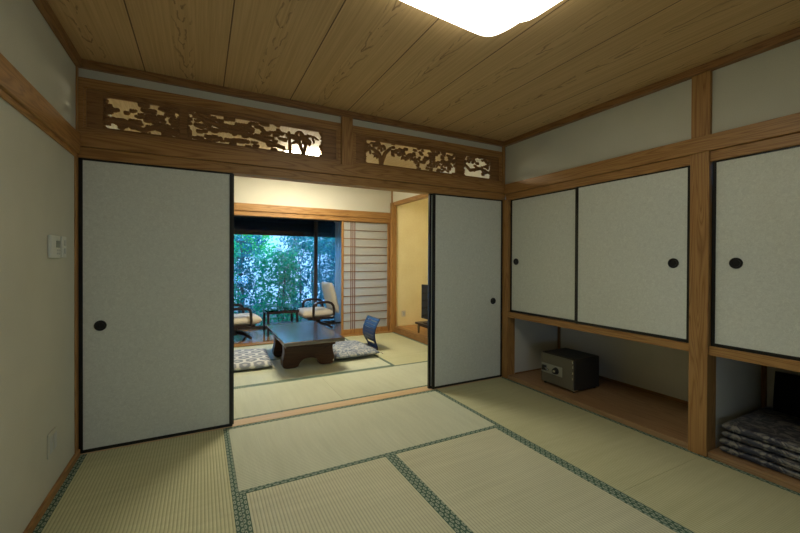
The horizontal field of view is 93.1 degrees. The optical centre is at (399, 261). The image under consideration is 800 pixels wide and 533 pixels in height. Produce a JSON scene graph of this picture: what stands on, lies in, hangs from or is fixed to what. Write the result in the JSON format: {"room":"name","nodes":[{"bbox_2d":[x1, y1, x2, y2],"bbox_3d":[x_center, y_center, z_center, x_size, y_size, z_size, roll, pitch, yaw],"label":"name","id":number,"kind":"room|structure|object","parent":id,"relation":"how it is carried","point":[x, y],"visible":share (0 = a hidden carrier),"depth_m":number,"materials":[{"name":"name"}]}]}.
{"room":"traditional dwelling","nodes":[
{"label":"traditional dwelling","id":0,"kind":"room"},
{"bbox_2d":[0,0,119,532],"bbox_3d":[-1.731,-0.033,1.791,0.100,2.480,6.220,0,0,-28],"label":"wall","id":1,"kind":"structure","parent":0,"point":[37,173],"depth_m":1.66,"materials":[{"name":"beige paint"}]},
{"bbox_2d":[0,53,79,157],"bbox_3d":[-1.057,-0.678,0.638,0.022,0.114,3.562,0,0,-28],"label":"trim","id":2,"kind":"structure","parent":1,"relation":"attached to","point":[12,82],"depth_m":1.62,"materials":[{"name":"brown wood"}]},
{"bbox_2d":[23,449,79,532],"bbox_3d":[-1.072,1.166,0.657,0.016,0.090,3.582,0,0,-28],"label":"trim","id":3,"kind":"structure","parent":1,"relation":"attached to","point":[42,509],"depth_m":1.82,"materials":[{"name":"brown wood"}]},
{"bbox_2d":[47,426,56,458],"bbox_3d":[-1.703,0.884,1.856,0.010,0.115,0.116,0,0,-28],"label":"wall outlet","id":4,"kind":"object","parent":1,"relation":"attached to","point":[52,436],"visible":1,"depth_m":1.84,"materials":[{"name":"beige paint"}]},
{"bbox_2d":[48,235,60,257],"bbox_3d":[-1.708,-0.076,1.873,0.016,0.112,0.140,0,0,-28],"label":"wall thermostat","id":5,"kind":"object","parent":1,"relation":"attached to","point":[54,242],"visible":1,"depth_m":1.85,"materials":[{"name":"white plastic"}]},
{"bbox_2d":[32,0,81,66],"bbox_3d":[-1.051,-1.152,0.635,0.030,0.053,3.558,0,0,-28],"label":"trim","id":6,"kind":"structure","parent":1,"relation":"attached to","point":[43,6],"depth_m":1.88,"materials":[{"name":"brown wood"}]},
{"bbox_2d":[61,236,65,257],"bbox_3d":[-1.780,-0.079,2.007,0.013,0.112,0.066,0,0,-28],"label":"light switch","id":7,"kind":"object","parent":1,"relation":"attached to","point":[63,239],"visible":1,"depth_m":1.99,"materials":[{"name":"white plastic"}]},
{"bbox_2d":[74,156,78,452],"bbox_3d":[-1.918,0.263,2.261,0.006,1.760,0.158,0,0,-28],"label":"trim","id":8,"kind":"structure","parent":1,"relation":"attached to","point":[76,355],"depth_m":2.21,"materials":[{"name":"brown wood"}]},
{"bbox_2d":[76,66,78,130],"bbox_3d":[-1.918,-0.958,2.267,0.008,0.378,0.130,0,0,-28],"label":"trim","id":9,"kind":"structure","parent":1,"relation":"attached to","point":[77,68],"depth_m":2.22,"materials":[{"name":"brown wood"}]},
{"bbox_2d":[78,158,232,453],"bbox_3d":[-1.538,0.260,2.446,0.838,1.766,0.027,0,0,-28],"label":"door","id":10,"kind":"structure","parent":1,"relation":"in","point":[155,243],"depth_m":2.42,"materials":[{"name":"grey paper"}]},
{"bbox_2d":[233,174,233,423],"bbox_3d":[-1.543,0.260,2.478,0.838,1.766,0.024,0,0,-28],"label":"door","id":11,"kind":"structure","parent":1,"relation":"in","point":[233,174],"depth_m":2.66,"materials":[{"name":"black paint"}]},
{"bbox_2d":[234,322,340,343],"bbox_3d":[-1.620,1.149,6.160,4.352,0.051,1.300,0,0,-28],"label":"floor","id":12,"kind":"structure","parent":0,"point":[257,334],"depth_m":5.83,"materials":[{"name":"brown wood"}]},
{"bbox_2d":[234,304,261,338],"bbox_3d":[-2.393,0.729,5.505,0.640,0.765,0.586,0,0,-34],"label":"chair","id":13,"kind":"object","parent":12,"relation":"on","point":[241,320],"visible":0.43,"depth_m":5.38,"materials":[{"name":"beige fabric"}]},
{"bbox_2d":[234,313,261,325],"bbox_3d":[-2.344,0.838,5.539,0.520,0.135,0.480,0,0,-34],"label":"seat cushion","id":14,"kind":"object","parent":13,"relation":"on","point":[241,319],"depth_m":5.39,"materials":[{"name":"beige fabric"}]},
{"bbox_2d":[262,306,299,336],"bbox_3d":[-1.888,0.929,5.984,0.500,0.382,0.480,0,0,-28],"label":"side table","id":15,"kind":"object","parent":12,"relation":"on","point":[281,310],"visible":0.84,"depth_m":5.96,"materials":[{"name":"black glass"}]},
{"bbox_2d":[265,321,292,324],"bbox_3d":[-1.888,0.982,5.985,0.410,0.015,0.400,0,0,-28],"label":"shelf","id":16,"kind":"object","parent":15,"relation":"attached to","point":[283,321],"depth_m":6.10,"materials":[{"name":"black"}]},
{"bbox_2d":[298,282,338,328],"bbox_3d":[-1.389,0.728,6.368,0.640,0.765,0.586,0,0,-32],"label":"chair","id":17,"kind":"object","parent":12,"relation":"on","point":[313,313],"visible":0.94,"depth_m":6.27,"materials":[{"name":"beige fabric"}]},
{"bbox_2d":[298,307,332,317],"bbox_3d":[-1.440,0.837,6.337,0.520,0.135,0.480,0,0,-32],"label":"seat cushion","id":18,"kind":"object","parent":17,"relation":"on","point":[306,312],"depth_m":6.17,"materials":[{"name":"beige fabric"}]},
{"bbox_2d":[321,282,338,312],"bbox_3d":[-1.196,0.598,6.485,0.189,0.505,0.460,0,0,-32],"label":"cushion","id":19,"kind":"object","parent":17,"relation":"on","point":[328,289],"depth_m":6.33,"materials":[{"name":"beige fabric"}]},
{"bbox_2d":[334,221,340,321],"bbox_3d":[-1.077,0.181,7.012,0.300,1.847,0.056,0,0,-28],"label":"curtain","id":20,"kind":"object","parent":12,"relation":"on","point":[337,224],"visible":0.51,"depth_m":6.98,"materials":[{"name":"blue fabric"}]},
{"bbox_2d":[108,99,467,170],"bbox_3d":[-0.624,-1.216,4.478,4.352,0.030,2.670,0,0,-28],"label":"ceiling","id":21,"kind":"structure","parent":0,"point":[122,105],"depth_m":3.65,"materials":[{"name":"beige wood"}]},
{"bbox_2d":[283,149,300,153],"bbox_3d":[-1.084,-1.160,3.833,0.176,0.076,0.113,0,0,-28],"label":"ceiling light","id":22,"kind":"object","parent":21,"relation":"attached to","point":[286,150],"depth_m":4.04,"materials":[{"name":"white plastic"}]},
{"bbox_2d":[306,151,320,155],"bbox_3d":[-0.908,-1.160,3.925,0.148,0.076,0.111,0,0,-28],"label":"ceiling light","id":23,"kind":"object","parent":21,"relation":"attached to","point":[307,153],"depth_m":4.13,"materials":[{"name":"white plastic"}]},
{"bbox_2d":[79,68,501,151],"bbox_3d":[-0.411,-1.178,3.047,3.402,0.195,0.062,0,0,-28],"label":"wall","id":24,"kind":"structure","parent":0,"point":[91,74],"depth_m":2.70,"materials":[{"name":"beige paint"}]},
{"bbox_2d":[77,131,503,193],"bbox_3d":[-0.447,-0.724,3.040,3.332,0.087,0.128,0,0,-28],"label":"trim","id":25,"kind":"structure","parent":24,"relation":"attached to","point":[87,139],"depth_m":2.70,"materials":[{"name":"brown wood"}]},
{"bbox_2d":[78,76,340,163],"bbox_3d":[-1.192,-0.931,2.629,1.618,0.325,0.052,0,0,-28],"label":"transom","id":26,"kind":"object","parent":25,"relation":"on","point":[94,109],"visible":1,"depth_m":2.52,"materials":[{"name":"brown wood"}]},
{"bbox_2d":[353,125,501,183],"bbox_3d":[0.304,-0.929,3.413,1.580,0.325,0.052,0,0,-28],"label":"transom","id":27,"kind":"object","parent":25,"relation":"on","point":[361,135],"visible":1,"depth_m":3.36,"materials":[{"name":"brown wood"}]},
{"bbox_2d":[77,146,504,199],"bbox_3d":[-0.449,-0.648,3.044,3.332,0.065,0.104,0,0,-28],"label":"trim","id":28,"kind":"structure","parent":24,"relation":"attached to","point":[241,170],"depth_m":2.77,"materials":[{"name":"brown wood"}]},
{"bbox_2d":[78,59,506,146],"bbox_3d":[-0.412,-1.167,2.996,3.352,0.047,0.032,0,0,-28],"label":"trim","id":29,"kind":"structure","parent":24,"relation":"attached to","point":[86,64],"depth_m":2.70,"materials":[{"name":"brown wood"}]},
{"bbox_2d":[341,116,352,164],"bbox_3d":[-0.440,-0.956,3.033,0.094,0.377,0.104,0,0,-28],"label":"trim","id":30,"kind":"structure","parent":24,"relation":"attached to","point":[346,122],"depth_m":2.99,"materials":[{"name":"brown wood"}]},
{"bbox_2d":[80,377,500,454],"bbox_3d":[-0.428,1.171,3.076,3.402,0.057,0.106,0,0,-28],"label":"trim","id":31,"kind":"structure","parent":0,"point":[250,420],"depth_m":2.95,"materials":[{"name":"brown wood"}]},
{"bbox_2d":[234,176,390,212],"bbox_3d":[-1.642,-1.026,5.386,3.392,0.470,0.080,0,0,-28],"label":"wall","id":32,"kind":"structure","parent":0,"point":[246,189],"depth_m":5.50,"materials":[{"name":"white paint"}]},
{"bbox_2d":[234,202,390,222],"bbox_3d":[-1.649,-0.740,5.357,3.352,0.100,0.088,0,0,-28],"label":"trim","id":33,"kind":"structure","parent":32,"relation":"attached to","point":[237,206],"depth_m":5.48,"materials":[{"name":"brown wood"}]},
{"bbox_2d":[396,198,427,325],"bbox_3d":[0.290,-0.041,6.369,0.875,2.435,0.105,0,0,-28],"label":"wall","id":34,"kind":"structure","parent":0,"point":[412,218],"depth_m":6.26,"materials":[{"name":"yellow paint"}]},
{"bbox_2d":[234,331,390,346],"bbox_3d":[-1.606,1.146,5.378,3.452,0.067,0.120,0,0,-28],"label":"trim","id":35,"kind":"structure","parent":34,"relation":"attached to","point":[347,335],"depth_m":5.24,"materials":[{"name":"brown wood"}]},
{"bbox_2d":[341,221,387,334],"bbox_3d":[-0.542,0.243,5.961,0.797,1.742,0.028,0,0,-28],"label":"door","id":36,"kind":"structure","parent":34,"relation":"in","point":[364,245],"depth_m":5.95,"materials":[{"name":"paper"}]},
{"bbox_2d":[388,223,389,330],"bbox_3d":[-0.184,0.244,6.140,0.028,1.740,0.055,0,0,-28],"label":"trim","id":37,"kind":"structure","parent":34,"relation":"attached to","point":[388,223],"depth_m":6.11,"materials":[{"name":"brown wood"}]},
{"bbox_2d":[399,324,427,335],"bbox_3d":[0.791,1.116,5.394,0.790,0.138,2.105,0,0,-28],"label":"trim","id":38,"kind":"structure","parent":34,"relation":"attached to","point":[424,331],"depth_m":5.93,"materials":[{"name":"brown wood"}]},
{"bbox_2d":[415,321,427,332],"bbox_3d":[0.584,0.967,5.349,0.400,0.158,0.800,0,0,-28],"label":"tv stand","id":39,"kind":"object","parent":38,"relation":"on","point":[420,323],"visible":0.2,"depth_m":5.54,"materials":[{"name":"black wood"}]},
{"bbox_2d":[421,284,427,324],"bbox_3d":[0.529,0.613,5.346,0.240,0.550,0.790,0,0,-28],"label":"television","id":40,"kind":"object","parent":39,"relation":"on","point":[424,298],"visible":0.2,"depth_m":5.60,"materials":[{"name":"black plastic"}]},
{"bbox_2d":[47,0,799,140],"bbox_3d":[0.770,-1.192,1.601,4.152,0.030,3.580,0,0,-28],"label":"ceiling","id":41,"kind":"structure","parent":0,"point":[397,60],"depth_m":2.11,"materials":[{"name":"brown wood"}]},
{"bbox_2d":[400,0,561,35],"bbox_3d":[0.393,-1.139,1.424,0.770,0.076,0.770,0,0,-32],"label":"ceiling light","id":42,"kind":"object","parent":41,"relation":"attached to","point":[480,17],"visible":1,"depth_m":1.67,"materials":[{"name":"white plastic"}]},
{"bbox_2d":[393,159,475,202],"bbox_3d":[0.489,-1.099,5.028,0.050,0.300,2.530,0,0,-28],"label":"wall","id":43,"kind":"structure","parent":0,"point":[397,196],"depth_m":5.53,"materials":[{"name":"white paint"}]},
{"bbox_2d":[390,202,396,331],"bbox_3d":[-0.124,0.086,6.145,0.082,2.080,0.140,0,0,-28],"label":"trim","id":44,"kind":"structure","parent":43,"relation":"attached to","point":[393,209],"depth_m":6.08,"materials":[{"name":"brown wood"}]},
{"bbox_2d":[394,194,427,205],"bbox_3d":[0.508,-0.925,5.005,0.087,0.055,2.470,0,0,-28],"label":"trim","id":45,"kind":"structure","parent":43,"relation":"attached to","point":[420,196],"depth_m":5.59,"materials":[{"name":"brown wood"}]},
{"bbox_2d":[476,158,505,199],"bbox_3d":[1.324,-0.024,4.261,0.900,2.435,0.380,0,0,-28],"label":"wall","id":46,"kind":"structure","parent":0,"point":[478,173],"depth_m":4.14,"materials":[{"name":"white paint"}]},
{"bbox_2d":[394,326,427,344],"bbox_3d":[0.420,1.113,5.177,0.070,0.142,2.065,0,0,-28],"label":"trim","id":47,"kind":"structure","parent":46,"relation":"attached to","point":[413,335],"depth_m":5.58,"materials":[{"name":"brown wood"}]},
{"bbox_2d":[507,319,557,378],"bbox_3d":[1.382,0.276,3.923,0.690,1.860,0.056,0,0,-28],"label":"wall","id":48,"kind":"structure","parent":0,"point":[531,338],"depth_m":3.88,"materials":[{"name":"paint"}]},
{"bbox_2d":[427,194,431,388],"bbox_3d":[0.618,0.262,3.610,0.815,1.766,0.024,0,0,-28],"label":"door","id":49,"kind":"structure","parent":48,"relation":"in","point":[429,362],"depth_m":3.42,"materials":[{"name":"black paint"}]},
{"bbox_2d":[431,193,502,388],"bbox_3d":[0.654,0.262,3.594,0.815,1.766,0.027,0,0,-28],"label":"door","id":50,"kind":"structure","parent":48,"relation":"in","point":[467,232],"depth_m":3.57,"materials":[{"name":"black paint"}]},
{"bbox_2d":[502,199,514,378],"bbox_3d":[1.059,0.266,3.814,0.105,1.760,0.170,0,0,-28],"label":"trim","id":51,"kind":"structure","parent":48,"relation":"attached to","point":[508,324],"depth_m":3.73,"materials":[{"name":"brown wood"}]},
{"bbox_2d":[515,368,540,373],"bbox_3d":[1.423,1.107,3.909,0.630,0.012,0.012,0,0,-28],"label":"trim","id":52,"kind":"structure","parent":48,"relation":"attached to","point":[538,368],"depth_m":3.84,"materials":[{"name":"brown wood"}]},
{"bbox_2d":[505,39,799,196],"bbox_3d":[1.911,-0.951,2.224,0.088,0.620,3.620,0,0,-28],"label":"wall","id":53,"kind":"structure","parent":0,"point":[764,86],"depth_m":2.47,"materials":[{"name":"beige paint"}]},
{"bbox_2d":[502,146,504,184],"bbox_3d":[1.004,-0.956,3.801,0.025,0.378,0.124,0,0,-28],"label":"trim","id":54,"kind":"structure","parent":53,"relation":"attached to","point":[503,147],"depth_m":3.75,"materials":[{"name":"brown wood"}]},
{"bbox_2d":[510,188,575,322],"bbox_3d":[1.269,-0.060,3.402,0.027,1.106,0.750,0,0,-28],"label":"door","id":55,"kind":"structure","parent":53,"relation":"in","point":[543,226],"depth_m":3.36,"materials":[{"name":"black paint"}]},
{"bbox_2d":[575,165,689,342],"bbox_3d":[1.612,-0.054,2.695,0.027,1.106,0.810,0,0,-28],"label":"door","id":56,"kind":"structure","parent":53,"relation":"in","point":[633,233],"depth_m":2.63,"materials":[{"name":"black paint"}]},
{"bbox_2d":[504,112,799,193],"bbox_3d":[1.900,-0.703,2.187,0.102,0.095,3.562,0,0,-28],"label":"trim","id":57,"kind":"structure","parent":53,"relation":"attached to","point":[789,124],"depth_m":2.39,"materials":[{"name":"brown wood"}]},
{"bbox_2d":[504,27,799,145],"bbox_3d":[1.872,-1.153,2.167,0.050,0.046,3.558,0,0,-28],"label":"trim","id":58,"kind":"structure","parent":53,"relation":"attached to","point":[792,35],"depth_m":2.39,"materials":[{"name":"brown wood"}]},
{"bbox_2d":[506,132,799,199],"bbox_3d":[1.910,-0.625,2.193,0.089,0.061,3.562,0,0,-28],"label":"trim","id":59,"kind":"structure","parent":53,"relation":"attached to","point":[789,140],"depth_m":2.45,"materials":[{"name":"brown wood"}]},
{"bbox_2d":[691,70,712,138],"bbox_3d":[1.852,-0.942,2.301,0.104,0.380,0.098,0,0,-28],"label":"trim","id":60,"kind":"structure","parent":53,"relation":"attached to","point":[701,98],"depth_m":2.27,"materials":[{"name":"brown wood"}]},
{"bbox_2d":[711,145,799,360],"bbox_3d":[2.051,-0.048,1.883,0.027,1.104,0.834,0,0,-28],"label":"door","id":61,"kind":"structure","parent":53,"relation":"in","point":[755,266],"depth_m":2.07,"materials":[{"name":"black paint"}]},
{"bbox_2d":[560,327,799,406],"bbox_3d":[2.502,0.289,2.583,0.050,1.860,3.690,0,0,-28],"label":"wall","id":62,"kind":"structure","parent":0,"point":[659,369],"depth_m":3.30,"materials":[{"name":"paint"}]},
{"bbox_2d":[557,327,560,348],"bbox_3d":[1.697,0.822,4.043,0.020,0.581,0.025,0,0,-28],"label":"trim","id":63,"kind":"structure","parent":62,"relation":"attached to","point":[559,328],"depth_m":4.04,"materials":[{"name":"brown wood"}]},
{"bbox_2d":[508,369,687,448],"bbox_3d":[1.747,1.161,3.188,0.724,0.084,1.590,0,0,-28],"label":"shelf","id":64,"kind":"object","parent":62,"relation":"attached to","point":[665,419],"depth_m":2.96,"materials":[{"name":"brown wood"}]},
{"bbox_2d":[541,348,598,392],"bbox_3d":[1.523,0.974,3.438,0.380,0.285,0.358,0,0,-28],"label":"safe","id":65,"kind":"object","parent":64,"relation":"on","point":[573,370],"visible":1,"depth_m":3.33,"materials":[{"name":"grey paint"}]},
{"bbox_2d":[599,376,687,404],"bbox_3d":[2.059,1.106,3.360,0.012,0.026,1.555,0,0,-28],"label":"trim","id":66,"kind":"structure","parent":62,"relation":"attached to","point":[600,377],"depth_m":3.25,"materials":[{"name":"brown wood"}]},
{"bbox_2d":[708,444,799,492],"bbox_3d":[2.581,1.174,1.597,0.724,0.084,1.857,0,0,-28],"label":"trim","id":67,"kind":"structure","parent":62,"relation":"attached to","point":[789,482],"depth_m":2.07,"materials":[{"name":"brown wood"}]},
{"bbox_2d":[720,444,799,479],"bbox_3d":[2.360,1.106,2.009,0.601,0.045,0.860,0,0,-28],"label":"cushion","id":68,"kind":"object","parent":67,"relation":"on","point":[749,457],"visible":0.27,"depth_m":2.08,"materials":[{"name":"grey fabric"}]},
{"bbox_2d":[719,436,799,471],"bbox_3d":[2.352,1.061,1.999,0.601,0.045,0.860,0,0,-27],"label":"cushion","id":69,"kind":"object","parent":68,"relation":"on","point":[784,461],"visible":0.29,"depth_m":2.08,"materials":[{"name":"grey fabric"}]},
{"bbox_2d":[722,430,799,461],"bbox_3d":[2.366,1.015,2.001,0.601,0.045,0.860,0,0,-28],"label":"cushion","id":70,"kind":"object","parent":69,"relation":"on","point":[735,436],"visible":0.27,"depth_m":2.08,"materials":[{"name":"grey fabric"}]},
{"bbox_2d":[721,407,799,452],"bbox_3d":[2.361,0.970,1.994,0.601,0.045,0.860,0,0,-28],"label":"cushion","id":71,"kind":"object","parent":70,"relation":"on","point":[764,424],"visible":0.93,"depth_m":2.18,"materials":[{"name":"grey fabric"}]},
{"bbox_2d":[773,371,799,417],"bbox_3d":[2.522,0.817,2.107,0.129,0.249,0.660,0,0,-28],"label":"black backrest","id":72,"kind":"object","parent":71,"relation":"on","point":[786,397],"visible":1,"depth_m":2.31,"materials":[{"name":"black fabric"}]},
{"bbox_2d":[761,365,766,407],"bbox_3d":[2.469,0.835,2.570,0.020,0.581,0.025,0,0,-28],"label":"trim","id":73,"kind":"structure","parent":62,"relation":"attached to","point":[763,368],"depth_m":2.56,"materials":[{"name":"brown wood"}]},
{"bbox_2d":[715,357,760,447],"bbox_3d":[2.178,0.289,2.468,0.630,1.860,0.073,0,0,-28],"label":"wall","id":74,"kind":"structure","parent":0,"point":[738,383],"depth_m":2.40,"materials":[{"name":"paint"}]},
{"bbox_2d":[508,312,688,350],"bbox_3d":[1.468,0.522,3.051,0.104,0.051,1.565,0,0,-28],"label":"trim","id":75,"kind":"structure","parent":74,"relation":"attached to","point":[679,345],"depth_m":2.81,"materials":[{"name":"brown wood"}]},
{"bbox_2d":[688,151,715,456],"bbox_3d":[1.845,0.251,2.307,0.110,1.815,0.098,0,0,-28],"label":"wooden post","id":76,"kind":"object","parent":74,"relation":"attached to","point":[702,366],"depth_m":2.27,"materials":[{"name":"brown wood"}]},
{"bbox_2d":[709,346,799,371],"bbox_3d":[2.308,0.533,1.449,0.102,0.054,1.857,0,0,-28],"label":"trim","id":77,"kind":"structure","parent":74,"relation":"attached to","point":[776,362],"depth_m":2.05,"materials":[{"name":"brown wood"}]},
{"bbox_3d":[-0.222,1.241,3.383,4.252,0.085,7.820,0,0,-28],"label":"floor","id":78,"kind":"structure","parent":0,"visible":0},
{"bbox_2d":[33,428,244,532],"bbox_3d":[-1.144,1.178,1.675,0.799,0.054,1.710,0,0,-28],"label":"mat","id":79,"kind":"object","parent":78,"relation":"on","point":[188,483],"visible":1,"depth_m":1.90,"materials":[{"name":"beige wicker"}]},
{"bbox_2d":[234,376,344,419],"bbox_3d":[-1.018,1.168,3.252,0.883,0.054,0.750,0,0,-28],"label":"mat","id":80,"kind":"object","parent":78,"relation":"on","point":[275,397],"visible":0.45,"depth_m":3.21,"materials":[{"name":"beige wicker"}]},
{"bbox_2d":[234,339,346,359],"bbox_3d":[-1.430,1.156,4.911,1.693,0.054,0.868,0,0,-28],"label":"mat","id":81,"kind":"object","parent":78,"relation":"on","point":[268,347],"visible":0.02,"depth_m":4.95,"materials":[{"name":"beige wicker"}]},
{"bbox_2d":[234,348,273,370],"bbox_3d":[-1.829,1.087,4.244,0.715,0.088,0.834,0,0,-25],"label":"floor cushion","id":82,"kind":"object","parent":81,"relation":"on","point":[244,359],"visible":0.55,"depth_m":4.10,"materials":[{"name":"fabric"}]},
{"bbox_2d":[234,355,391,387],"bbox_3d":[-1.031,1.163,4.149,1.693,0.054,0.848,0,0,-28],"label":"mat","id":83,"kind":"object","parent":78,"relation":"on","point":[308,367],"visible":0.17,"depth_m":3.98,"materials":[{"name":"beige wicker"}]},
{"bbox_2d":[266,321,344,368],"bbox_3d":[-1.143,0.965,4.422,0.630,0.335,1.200,0,0,-28],"label":"table","id":84,"kind":"object","parent":83,"relation":"on","point":[295,342],"visible":1,"depth_m":4.15,"materials":[{"name":"brown wood"}]},
{"bbox_2d":[239,455,464,532],"bbox_3d":[-0.039,1.185,1.326,0.831,0.054,1.666,0,0,-28],"label":"mat","id":85,"kind":"object","parent":78,"relation":"on","point":[377,495],"visible":0.93,"depth_m":1.80,"materials":[{"name":"beige wicker"}]},
{"bbox_2d":[228,390,497,494],"bbox_3d":[-0.248,1.175,2.634,1.675,0.054,0.842,0,0,-28],"label":"mat","id":86,"kind":"object","parent":78,"relation":"on","point":[269,453],"visible":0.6,"depth_m":2.52,"materials":[{"name":"beige wicker"}]},
{"bbox_2d":[321,361,426,400],"bbox_3d":[0.122,1.169,3.849,1.688,0.054,0.750,0,0,-28],"label":"mat","id":87,"kind":"object","parent":78,"relation":"on","point":[388,379],"visible":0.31,"depth_m":3.66,"materials":[{"name":"beige wicker"}]},
{"bbox_2d":[345,332,427,365],"bbox_3d":[-0.093,1.161,5.132,0.878,0.054,1.718,0,0,-28],"label":"mat","id":88,"kind":"object","parent":78,"relation":"on","point":[397,349],"visible":0.45,"depth_m":4.98,"materials":[{"name":"beige wicker"}]},
{"bbox_2d":[363,315,379,349],"bbox_3d":[-0.532,0.929,4.922,0.427,0.394,0.395,0,0,-28],"label":"chair","id":89,"kind":"object","parent":88,"relation":"on","point":[366,333],"visible":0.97,"depth_m":4.97,"materials":[{"name":"blue paint"}]},
{"bbox_2d":[333,340,382,360],"bbox_3d":[-0.657,1.073,4.711,0.635,0.077,0.745,0,0,-30],"label":"floor cushion","id":90,"kind":"object","parent":89,"relation":"on","point":[351,348],"visible":0.76,"depth_m":4.52,"materials":[{"name":"fabric"}]},
{"bbox_2d":[391,427,685,532],"bbox_3d":[0.704,1.185,1.715,0.842,0.054,1.666,0,0,-28],"label":"mat","id":91,"kind":"object","parent":78,"relation":"on","point":[493,480],"visible":0.82,"depth_m":1.90,"materials":[{"name":"beige wicker"}]},
{"bbox_2d":[435,377,700,493],"bbox_3d":[1.058,1.180,2.837,0.824,0.054,1.695,0,0,-28],"label":"mat","id":92,"kind":"object","parent":78,"relation":"on","point":[619,457],"visible":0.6,"depth_m":2.55,"materials":[{"name":"beige wicker"}]},
{"bbox_2d":[618,455,799,532],"bbox_3d":[1.889,1.193,1.251,0.824,0.054,1.883,0,0,-28],"label":"mat","id":93,"kind":"object","parent":78,"relation":"on","point":[702,494],"visible":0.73,"depth_m":1.85,"materials":[{"name":"beige wicker"}]},
{"bbox_3d":[-2.125,0.065,6.587,3.652,2.200,0.080,0,0,-28],"label":"window","id":94,"kind":"structure","parent":0,"visible":0},
{"bbox_2d":[234,215,340,328],"bbox_3d":[-2.376,0.165,6.443,3.074,1.900,0.058,0,0,-28],"label":"window","id":95,"kind":"structure","parent":94,"relation":"attached to","point":[315,221],"depth_m":6.85,"materials":[{"name":"brown metal"}]},
{"bbox_2d":[234,216,334,237],"bbox_3d":[-2.434,-0.646,6.588,3.000,0.360,0.024,0,0,-28],"label":"blind","id":96,"kind":"object","parent":95,"relation":"attached to","point":[242,225],"visible":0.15,"depth_m":6.75,"materials":[{"name":"black fabric"}]},
{"label":"outside","id":97,"kind":"structure","parent":0,"visible":0},
{"bbox_2d":[234,302,333,325],"bbox_3d":[-4.466,1.416,12.834,22.000,0.100,13.140,0,0,-28],"label":"ground","id":98,"kind":"structure","parent":97,"point":[302,319],"depth_m":9.75,"materials":[{"name":"plant"}]},
{"bbox_2d":[234,240,246,312],"bbox_3d":[-3.616,0.488,7.403,0.808,1.961,1.087,1,0,39],"label":"shrub","id":99,"kind":"object","parent":98,"relation":"on","point":[237,300],"visible":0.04,"depth_m":7.56,"materials":[{"name":"green plant"}]},
{"bbox_2d":[234,234,269,317],"bbox_3d":[-3.566,0.364,8.626,1.217,2.132,0.809,0,0,-32],"label":"shrub","id":100,"kind":"object","parent":98,"relation":"on","point":[249,285],"visible":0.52,"depth_m":8.59,"materials":[{"name":"green plant"}]},
{"bbox_2d":[234,234,277,305],"bbox_3d":[-4.289,-0.228,9.728,2.246,3.238,0.992,0,0,-22],"label":"tree","id":101,"kind":"object","parent":98,"relation":"on","point":[264,237],"visible":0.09,"depth_m":9.93,"materials":[{"name":"green plant"}]},
{"bbox_2d":[250,244,305,325],"bbox_3d":[-2.560,0.560,7.986,1.149,1.894,0.825,0,0,-28],"label":"shrub","id":102,"kind":"object","parent":98,"relation":"on","point":[281,266],"visible":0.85,"depth_m":7.91,"materials":[{"name":"green plant"}]},
{"bbox_2d":[234,235,333,304],"bbox_3d":[-4.307,-0.076,12.532,18.000,2.910,0.200,0,0,-28],"label":"wall","id":103,"kind":"structure","parent":98,"relation":"on","point":[274,241],"depth_m":12.56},
{"bbox_2d":[270,236,321,320],"bbox_3d":[-2.490,0.282,9.219,1.262,2.256,0.832,0,0,-28],"label":"shrub","id":104,"kind":"object","parent":98,"relation":"on","point":[309,243],"visible":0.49,"depth_m":9.18,"materials":[{"name":"green plant"}]},
{"bbox_2d":[287,236,331,306],"bbox_3d":[-2.236,-0.212,10.790,2.346,3.208,1.043,0,0,-28],"label":"tree","id":105,"kind":"object","parent":98,"relation":"on","point":[290,236],"visible":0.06,"depth_m":10.70,"materials":[{"name":"green plant"}]},
{"bbox_2d":[309,237,334,320],"bbox_3d":[-1.511,0.396,8.527,1.158,2.088,0.796,0,0,-22],"label":"shrub","id":106,"kind":"object","parent":98,"relation":"on","point":[331,278],"visible":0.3,"depth_m":8.40,"materials":[{"name":"green plant"}]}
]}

